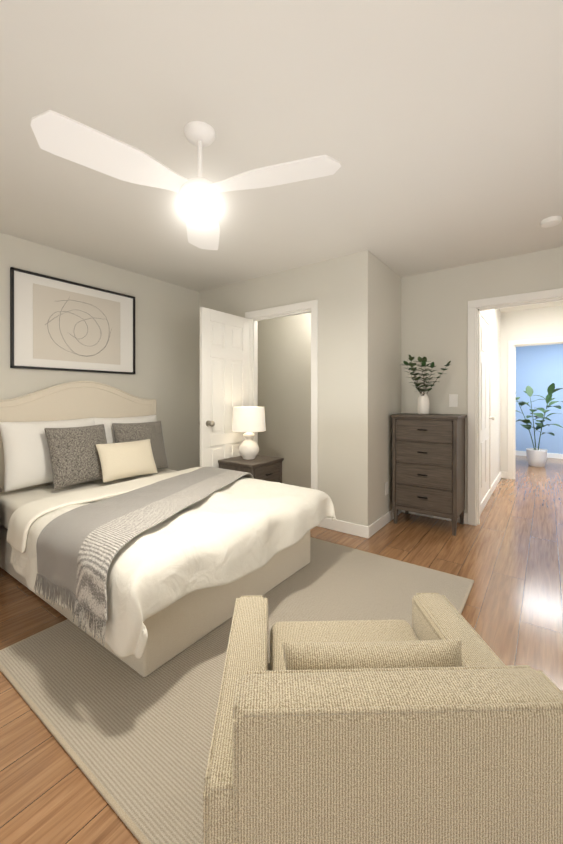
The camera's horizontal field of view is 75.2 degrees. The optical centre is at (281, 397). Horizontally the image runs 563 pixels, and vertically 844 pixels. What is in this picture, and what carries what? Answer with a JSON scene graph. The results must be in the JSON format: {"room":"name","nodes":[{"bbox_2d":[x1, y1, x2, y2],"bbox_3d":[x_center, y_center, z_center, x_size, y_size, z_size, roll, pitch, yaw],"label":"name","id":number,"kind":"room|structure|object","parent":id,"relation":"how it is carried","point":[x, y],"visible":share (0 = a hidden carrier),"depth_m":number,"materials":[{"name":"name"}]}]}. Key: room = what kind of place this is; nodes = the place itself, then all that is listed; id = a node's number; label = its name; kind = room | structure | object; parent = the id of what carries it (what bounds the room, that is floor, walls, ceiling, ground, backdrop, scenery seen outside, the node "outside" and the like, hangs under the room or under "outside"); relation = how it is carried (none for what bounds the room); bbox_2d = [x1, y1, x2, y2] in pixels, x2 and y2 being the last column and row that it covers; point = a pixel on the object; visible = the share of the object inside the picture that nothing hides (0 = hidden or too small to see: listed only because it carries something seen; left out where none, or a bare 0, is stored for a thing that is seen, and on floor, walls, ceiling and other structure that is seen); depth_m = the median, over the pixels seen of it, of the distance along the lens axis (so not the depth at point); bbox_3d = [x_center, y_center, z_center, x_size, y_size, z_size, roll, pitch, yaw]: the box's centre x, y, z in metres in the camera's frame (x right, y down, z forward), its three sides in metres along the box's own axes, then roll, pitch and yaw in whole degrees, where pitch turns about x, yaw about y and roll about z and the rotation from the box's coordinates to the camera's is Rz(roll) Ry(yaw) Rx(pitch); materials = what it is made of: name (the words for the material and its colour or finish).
{"room":"bedroom","nodes":[
{"label":"bedroom","id":0,"kind":"room"},
{"bbox_2d":[0,232,198,470],"bbox_3d":[-2.109,-0.029,2.884,0.120,2.440,5.690,0,0,36],"label":"wall","id":1,"kind":"structure","parent":0,"point":[166,375],"depth_m":3.77,"materials":[{"name":"paint"}]},
{"bbox_2d":[10,267,134,373],"bbox_3d":[-1.768,-0.615,3.222,0.030,0.770,1.040,0,0,36],"label":"picture","id":2,"kind":"object","parent":1,"relation":"attached to","point":[60,324],"visible":1,"depth_m":3.14,"materials":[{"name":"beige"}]},
{"bbox_2d":[0,455,562,843],"bbox_3d":[2.017,1.241,3.008,6.650,0.100,10.740,0,0,36],"label":"floor","id":3,"kind":"structure","parent":0,"point":[506,554],"depth_m":2.05,"materials":[{"name":"brown wood"}]},
{"bbox_2d":[0,537,473,843],"bbox_3d":[-0.048,1.187,2.024,1.690,0.012,2.080,0,0,36],"label":"rug","id":4,"kind":"object","parent":3,"relation":"on","point":[134,744],"visible":0.4,"depth_m":1.49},
{"bbox_2d":[0,381,335,676],"bbox_3d":[-0.914,0.517,2.599,2.120,1.323,1.699,0,0,36],"label":"bed","id":5,"kind":"object","parent":4,"relation":"on","point":[119,541],"visible":1,"depth_m":2.05,"materials":[{"name":"beige fabric"}]},
{"bbox_2d":[0,417,95,491],"bbox_3d":[-1.774,0.416,2.870,0.175,0.530,0.760,-12,-7,33],"label":"pillow","id":6,"kind":"object","parent":5,"relation":"on","point":[23,441],"depth_m":2.68,"materials":[{"name":"white fabric"}]},
{"bbox_2d":[44,424,106,488],"bbox_3d":[-1.564,0.441,2.853,0.155,0.490,0.500,-21,-11,30],"label":"pillow","id":7,"kind":"object","parent":5,"relation":"on","point":[71,449],"depth_m":2.76,"materials":[{"name":"grey fabric"}]},
{"bbox_2d":[94,415,156,443],"bbox_3d":[-1.415,0.415,3.363,0.175,0.530,0.700,-13,-8,37],"label":"pillow","id":8,"kind":"object","parent":5,"relation":"on","point":[107,420],"depth_m":3.29,"materials":[{"name":"white fabric"}]},
{"bbox_2d":[96,439,157,482],"bbox_3d":[-1.258,0.506,3.002,0.124,0.330,0.500,-30,-18,35],"label":"pillow","id":9,"kind":"object","parent":5,"relation":"on","point":[131,457],"depth_m":2.93,"materials":[{"name":"beige fabric"}]},
{"bbox_2d":[112,421,167,468],"bbox_3d":[-1.260,0.440,3.288,0.155,0.490,0.500,-22,-14,39],"label":"pillow","id":10,"kind":"object","parent":5,"relation":"on","point":[122,431],"depth_m":3.29,"materials":[{"name":"grey fabric"}]},
{"bbox_2d":[36,467,253,621],"bbox_3d":[-0.641,0.729,2.409,1.176,0.254,1.690,0,0,36],"label":"throw","id":11,"kind":"object","parent":5,"relation":"on","point":[88,541],"depth_m":1.83,"materials":[{"name":"grey fabric"}]},
{"bbox_2d":[10,477,335,658],"bbox_3d":[-0.589,0.796,2.360,1.320,0.361,1.656,0,0,36],"label":"duvet","id":12,"kind":"object","parent":5,"relation":"on","point":[127,558],"depth_m":1.79,"materials":[{"name":"fabric"}]},
{"bbox_2d":[203,593,562,843],"bbox_3d":[0.213,0.866,0.970,0.730,0.632,0.644,0,0,-2],"label":"armchair","id":13,"kind":"object","parent":4,"relation":"on","point":[439,721],"visible":1,"depth_m":0.65,"materials":[{"name":"beige fabric"}]},
{"bbox_2d":[282,639,461,669],"bbox_3d":[0.217,0.673,0.842,0.460,0.210,0.124,0,-18,-2],"label":"pillow","id":14,"kind":"object","parent":13,"relation":"on","point":[421,653],"depth_m":0.84,"materials":[{"name":"beige fabric"}]},
{"bbox_2d":[218,455,283,482],"bbox_3d":[-0.284,0.889,3.513,0.444,0.600,0.474,0,0,36],"label":"nightstand","id":15,"kind":"object","parent":3,"relation":"on","point":[263,467],"visible":0.29,"depth_m":3.40,"materials":[{"name":"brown wood"}]},
{"bbox_2d":[232,406,265,459],"bbox_3d":[-0.314,0.339,3.533,0.330,0.500,0.330,0,0,36],"label":"lamp","id":16,"kind":"object","parent":15,"relation":"on","point":[248,420],"visible":1,"depth_m":3.43,"materials":[{"name":"white ceramic"}]},
{"bbox_2d":[391,413,466,535],"bbox_3d":[1.382,0.675,3.444,0.584,1.030,0.420,0,0,36],"label":"dresser","id":17,"kind":"object","parent":3,"relation":"on","point":[428,464],"visible":1,"depth_m":3.29,"materials":[{"name":"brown wood"}]},
{"bbox_2d":[403,355,450,414],"bbox_3d":[1.306,-0.131,3.357,0.382,0.579,0.458,0,0,36],"label":"vase","id":18,"kind":"object","parent":17,"relation":"on","point":[423,405],"visible":1,"depth_m":3.42,"materials":[{"name":"white ceramic"}]},
{"bbox_2d":[516,383,562,466],"bbox_3d":[4.372,0.472,6.345,0.923,1.421,0.986,0,0,36],"label":"plant","id":19,"kind":"object","parent":3,"relation":"on","point":[536,457],"visible":0.96,"depth_m":6.27,"materials":[{"name":"green plant"}]},
{"bbox_2d":[0,0,562,311],"bbox_3d":[2.017,-1.299,3.002,6.650,0.100,10.740,0,0,36],"label":"ceiling","id":20,"kind":"structure","parent":0,"point":[434,128],"depth_m":1.66,"materials":[{"name":"paint"}]},
{"bbox_2d":[31,110,340,249],"bbox_3d":[-0.380,-1.057,1.619,1.144,0.379,1.139,0,0,36],"label":"ceiling fan","id":21,"kind":"object","parent":20,"relation":"hanging from","point":[63,136],"visible":1,"depth_m":1.55,"materials":[{"name":"white plastic"}]},
{"bbox_2d":[540,216,561,227],"bbox_3d":[1.895,-1.231,2.572,0.124,0.034,0.124,0,0,36],"label":"smoke detector","id":22,"kind":"object","parent":20,"relation":"attached to","point":[551,221],"visible":0.98,"depth_m":2.54,"materials":[{"name":"white plastic"}]},
{"bbox_2d":[199,250,371,525],"bbox_3d":[-0.093,-0.031,3.761,2.110,2.440,0.100,0,0,36],"label":"wall","id":23,"kind":"structure","parent":0,"point":[339,289],"depth_m":3.26,"materials":[{"name":"paint"}]},
{"bbox_2d":[199,307,248,467],"bbox_3d":[-0.541,0.174,3.611,0.190,2.006,0.665,0,0,36],"label":"door leaf","id":24,"kind":"structure","parent":23,"relation":"in","point":[224,364],"depth_m":3.53,"materials":[{"name":"white wood"}]},
{"bbox_2d":[245,300,317,525],"bbox_3d":[0.008,0.142,3.688,0.890,2.095,0.134,0,0,36],"label":"door frame","id":25,"kind":"structure","parent":23,"relation":"attached to","point":[256,316],"depth_m":3.48,"materials":[{"name":"white wood"}]},
{"bbox_2d":[318,517,364,537],"bbox_3d":[0.524,1.140,3.246,0.465,0.100,0.018,0,0,36],"label":"baseboard","id":26,"kind":"structure","parent":23,"relation":"attached to","point":[337,525],"depth_m":3.22,"materials":[{"name":"white"}]},
{"bbox_2d":[372,254,400,522],"bbox_3d":[0.979,-0.030,3.525,0.100,2.440,0.780,0,0,36],"label":"wall","id":27,"kind":"structure","parent":0,"point":[386,341],"depth_m":3.41,"materials":[{"name":"paint"}]},
{"bbox_2d":[365,509,402,537],"bbox_3d":[0.991,1.140,3.448,0.014,0.100,0.894,0,0,36],"label":"baseboard","id":28,"kind":"structure","parent":27,"relation":"attached to","point":[373,528],"depth_m":3.28,"materials":[{"name":"white"}]},
{"bbox_2d":[385,482,388,495],"bbox_3d":[0.999,0.860,3.463,0.008,0.120,0.075,0,0,36],"label":"electrical outlet plate","id":29,"kind":"object","parent":27,"relation":"attached to","point":[386,488],"visible":1,"depth_m":3.45,"materials":[{"name":"white plastic"}]},
{"bbox_2d":[258,247,562,512],"bbox_3d":[2.169,-0.030,3.215,6.410,2.440,0.120,0,0,36],"label":"wall","id":30,"kind":"structure","parent":0,"point":[434,316],"depth_m":3.70,"materials":[{"name":"paint"}]},
{"bbox_2d":[403,510,466,523],"bbox_3d":[1.513,1.139,3.613,0.585,0.100,0.014,0,0,36],"label":"baseboard","id":31,"kind":"structure","parent":30,"relation":"attached to","point":[465,514],"depth_m":3.57,"materials":[{"name":"white"}]},
{"bbox_2d":[449,394,457,406],"bbox_3d":[1.650,0.029,3.513,0.075,0.120,0.010,0,0,36],"label":"switch plate","id":32,"kind":"object","parent":30,"relation":"attached to","point":[453,400],"visible":1,"depth_m":3.51,"materials":[{"name":"white plastic"}]},
{"bbox_2d":[467,288,562,525],"bbox_3d":[2.198,0.143,3.195,1.010,2.095,0.154,0,0,36],"label":"door frame","id":33,"kind":"structure","parent":30,"relation":"attached to","point":[475,307],"depth_m":3.40,"materials":[{"name":"white wood"}]},
{"bbox_2d":[480,309,500,514],"bbox_3d":[2.556,-0.033,4.511,0.192,2.440,2.430,0,0,36],"label":"wall","id":34,"kind":"structure","parent":0,"point":[490,345],"depth_m":4.34,"materials":[{"name":"paint"}]},
{"bbox_2d":[481,471,503,512],"bbox_3d":[2.565,1.137,4.458,0.030,0.100,2.310,0,0,36],"label":"baseboard","id":35,"kind":"structure","parent":34,"relation":"attached to","point":[501,475],"depth_m":4.47,"materials":[{"name":"white"}]},
{"bbox_2d":[500,305,562,471],"bbox_3d":[3.718,-0.034,5.106,1.130,2.440,0.100,0,0,36],"label":"wall","id":36,"kind":"structure","parent":0,"point":[544,322],"depth_m":5.29,"materials":[{"name":"paint"}]},
{"bbox_2d":[508,336,562,478],"bbox_3d":[3.734,0.178,5.095,0.980,2.015,0.134,0,0,36],"label":"door frame","id":37,"kind":"structure","parent":36,"relation":"attached to","point":[513,345],"depth_m":5.30,"materials":[{"name":"white wood"}]},
{"bbox_2d":[516,344,562,453],"bbox_3d":[5.306,-0.039,7.178,4.000,2.440,0.120,0,0,36],"label":"wall","id":38,"kind":"structure","parent":0,"point":[539,369],"depth_m":7.21,"materials":[{"name":"paint"}]},
{"bbox_2d":[515,450,562,458],"bbox_3d":[5.267,1.131,7.127,3.800,0.100,0.014,0,0,36],"label":"baseboard","id":39,"kind":"structure","parent":38,"relation":"attached to","point":[519,453],"depth_m":7.14,"materials":[{"name":"white wood"}]}
]}

